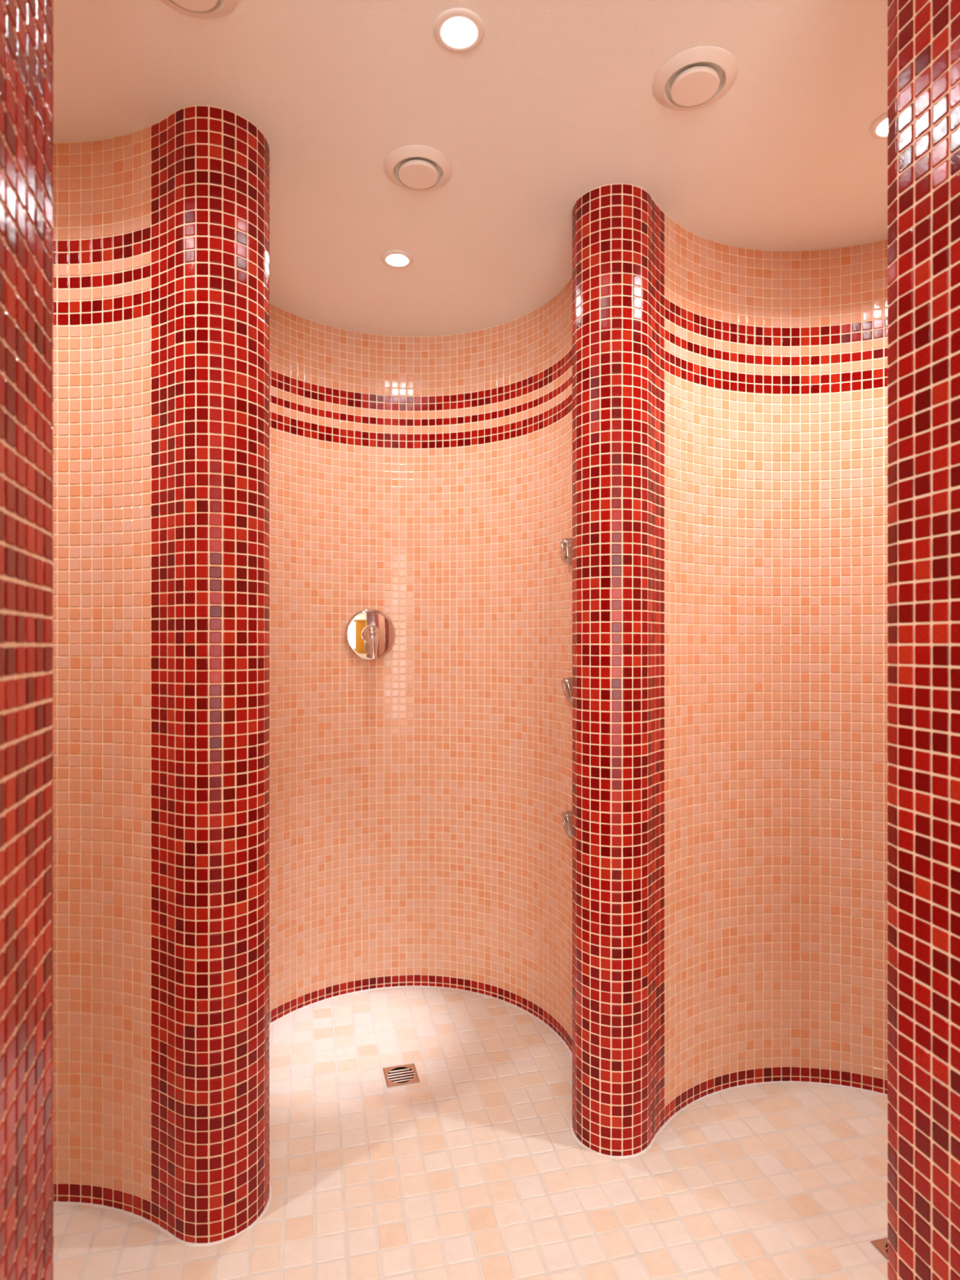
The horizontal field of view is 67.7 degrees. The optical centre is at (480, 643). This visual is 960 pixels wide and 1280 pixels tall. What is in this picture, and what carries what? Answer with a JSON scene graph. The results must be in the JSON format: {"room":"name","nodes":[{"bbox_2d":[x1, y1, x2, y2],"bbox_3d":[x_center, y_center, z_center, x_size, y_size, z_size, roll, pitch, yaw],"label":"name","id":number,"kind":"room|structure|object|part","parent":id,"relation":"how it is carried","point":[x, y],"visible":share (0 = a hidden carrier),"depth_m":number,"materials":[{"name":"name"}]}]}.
{"room":"spa","nodes":[
{"label":"spa","id":0,"kind":"room"},
{"bbox_2d":[52,125,151,1201],"bbox_3d":[-1.055,0.043,1.074,0.855,2.322,1.086,0,0,0],"label":"wall","id":1,"kind":"structure","parent":0,"point":[101,618],"depth_m":1.59,"materials":[{"name":"tile"}]},
{"bbox_2d":[53,1182,151,1220],"bbox_3d":[-1.055,1.225,1.074,0.855,0.043,1.086,0,0,0],"label":"baseboard","id":2,"kind":"structure","parent":1,"relation":"attached to","point":[63,1192],"depth_m":1.59,"materials":[{"name":"tile"}]},
{"bbox_2d":[269,276,573,1039],"bbox_3d":[-0.267,0.043,2.179,1.088,2.322,0.884,0,0,-17],"label":"wall","id":3,"kind":"structure","parent":0,"point":[420,792],"depth_m":2.53,"materials":[{"name":"tile"}]},
{"bbox_2d":[344,608,395,660],"bbox_3d":[-0.382,-0.033,2.533,0.183,0.183,0.103,0,0,-18],"label":"shower mixer","id":4,"kind":"object","parent":3,"relation":"attached to","point":[370,634],"visible":1,"depth_m":2.55,"materials":[{"name":"silver metal"}]},
{"bbox_3d":[-0.375,-0.003,2.510,0.043,0.111,0.055,0,0,-18],"label":"lever","id":5,"kind":"part","parent":4,"relation":"part of","materials":[{"name":"silver metal"}]},
{"bbox_2d":[269,974,572,1053],"bbox_3d":[-0.267,1.225,2.179,1.088,0.043,0.884,0,0,-17],"label":"baseboard","id":6,"kind":"structure","parent":3,"relation":"attached to","point":[494,991],"depth_m":2.53,"materials":[{"name":"tile"}]},
{"bbox_2d":[53,985,887,1246],"bbox_3d":[-0.025,1.244,1.292,2.487,0.003,2.272,0,0,27],"label":"trim","id":7,"kind":"structure","parent":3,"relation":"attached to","point":[75,1203],"depth_m":1.81,"materials":[{"name":"red tile"}]},
{"bbox_2d":[559,537,573,564],"bbox_3d":[0.261,-0.284,2.182,0.036,0.080,0.056,0,0,-12],"label":"jet","id":8,"kind":"object","parent":3,"relation":"attached to","point":[566,548],"visible":0.92,"depth_m":2.16,"materials":[{"name":"silver metal"}]},
{"bbox_2d":[560,809,572,837],"bbox_3d":[0.263,0.549,2.183,0.031,0.080,0.056,0,0,-11],"label":"jet","id":9,"kind":"object","parent":3,"relation":"attached to","point":[566,816],"visible":0.94,"depth_m":2.16,"materials":[{"name":"silver metal"}]},
{"bbox_2d":[560,676,573,702],"bbox_3d":[0.264,0.141,2.183,0.030,0.080,0.056,0,0,-11],"label":"jet","id":10,"kind":"object","parent":3,"relation":"attached to","point":[566,683],"visible":0.93,"depth_m":2.16,"materials":[{"name":"silver metal"}]},
{"bbox_2d":[53,0,888,336],"bbox_3d":[0.000,-1.159,0.125,3.500,0.080,5.450,0,0,0],"label":"ceiling","id":11,"kind":"structure","parent":0,"point":[556,103],"depth_m":1.52,"materials":[{"name":"paint"}]},
{"bbox_2d":[160,0,238,19],"bbox_3d":[-0.487,-1.108,1.200,0.161,0.020,0.161,0,0,0],"label":"ceiling vent","id":12,"kind":"object","parent":11,"relation":"in","point":[198,9],"visible":1,"depth_m":1.24,"materials":[{"name":"beige paint"}]},
{"bbox_2d":[381,249,413,268],"bbox_3d":[-0.240,-1.116,2.080,0.093,0.005,0.093,0,0,0],"label":"recessed light","id":13,"kind":"object","parent":11,"relation":"in","point":[397,259],"visible":1,"depth_m":2.08,"materials":[{"name":"white metal"}]},
{"bbox_3d":[-0.240,-1.116,2.080,0.054,0.003,0.054,0,0,0],"label":"bulb","id":14,"kind":"part","parent":13,"relation":"part of","materials":[{"name":"white glass"}]},
{"bbox_2d":[383,145,452,191],"bbox_3d":[-0.145,-1.108,1.686,0.161,0.020,0.161,0,0,0],"label":"ceiling vent","id":15,"kind":"object","parent":11,"relation":"in","point":[415,175],"visible":1,"depth_m":1.66,"materials":[{"name":"beige paint"}]},
{"bbox_2d":[433,7,484,53],"bbox_3d":[-0.038,-1.116,1.306,0.093,0.005,0.093,0,0,0],"label":"recessed light","id":16,"kind":"object","parent":11,"relation":"in","point":[459,28],"visible":1,"depth_m":1.30,"materials":[{"name":"white metal"}]},
{"bbox_3d":[-0.038,-1.116,1.306,0.054,0.003,0.054,0,0,0],"label":"bulb","id":17,"kind":"part","parent":16,"relation":"part of","materials":[{"name":"white glass"}]},
{"bbox_2d":[653,45,737,111],"bbox_3d":[0.426,-1.108,1.420,0.161,0.020,0.161,0,0,0],"label":"ceiling vent","id":18,"kind":"object","parent":11,"relation":"in","point":[697,87],"visible":1,"depth_m":1.40,"materials":[{"name":"beige paint"}]},
{"bbox_2d":[869,111,888,139],"bbox_3d":[0.889,-1.116,1.539,0.093,0.005,0.093,0,0,0],"label":"recessed light","id":19,"kind":"object","parent":11,"relation":"in","point":[882,121],"visible":0.35,"depth_m":1.55,"materials":[{"name":"white metal"}]},
{"bbox_3d":[0.889,-1.116,1.539,0.054,0.003,0.054,0,0,0],"label":"bulb","id":20,"kind":"part","parent":19,"relation":"part of","materials":[{"name":"white glass"}]},
{"bbox_2d":[53,986,888,1279],"bbox_3d":[0.000,1.285,0.125,3.500,0.082,5.450,0,0,0],"label":"floor","id":21,"kind":"structure","parent":0,"point":[474,1169],"depth_m":1.67,"materials":[{"name":"tile"}]},
{"bbox_2d":[0,0,53,1279],"bbox_3d":[-0.393,0.064,0.523,0.211,2.365,0.508,0,0,-41],"label":"tiled pillar","id":22,"kind":"structure","parent":21,"relation":"on","point":[26,26],"depth_m":0.63,"materials":[{"name":"tile"}]},
{"bbox_2d":[151,105,270,1243],"bbox_3d":[-0.576,0.064,1.547,0.246,2.365,0.128,0,0,-24],"label":"tiled pillar","id":23,"kind":"structure","parent":21,"relation":"on","point":[211,227],"depth_m":1.51,"materials":[{"name":"tile"}]},
{"bbox_2d":[382,1062,420,1088],"bbox_3d":[-0.228,1.275,2.067,0.094,0.063,0.094,0,0,-16],"label":"floor drain","id":24,"kind":"object","parent":21,"relation":"on","point":[405,1074],"visible":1,"depth_m":2.07,"materials":[{"name":"silver metal"}]},
{"bbox_2d":[572,183,664,1155],"bbox_3d":[0.359,0.064,1.814,0.241,2.365,0.150,0,0,0],"label":"tiled pillar","id":25,"kind":"structure","parent":21,"relation":"on","point":[618,229],"depth_m":1.76,"materials":[{"name":"tile"}]},
{"bbox_2d":[870,1237,888,1260],"bbox_3d":[0.869,1.275,1.457,0.094,0.063,0.094,0,0,-13],"label":"floor drain","id":26,"kind":"object","parent":21,"relation":"on","point":[881,1245],"visible":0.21,"depth_m":1.48,"materials":[{"name":"silver metal"}]},
{"bbox_2d":[887,0,959,1279],"bbox_3d":[0.603,0.064,0.637,0.103,2.365,0.736,0,0,1],"label":"tiled pillar","id":27,"kind":"structure","parent":21,"relation":"on","point":[923,44],"depth_m":0.92,"materials":[{"name":"tile"}]},
{"bbox_2d":[664,213,888,1106],"bbox_3d":[0.989,0.043,1.530,0.876,2.322,1.103,0,0,-12],"label":"wall","id":28,"kind":"structure","parent":0,"point":[776,367],"depth_m":2.01,"materials":[{"name":"tile"}]},
{"bbox_2d":[664,1066,888,1122],"bbox_3d":[0.989,1.225,1.530,0.876,0.043,1.103,0,0,-12],"label":"baseboard","id":29,"kind":"structure","parent":28,"relation":"attached to","point":[702,1089],"depth_m":2.01,"materials":[{"name":"tile"}]}
]}

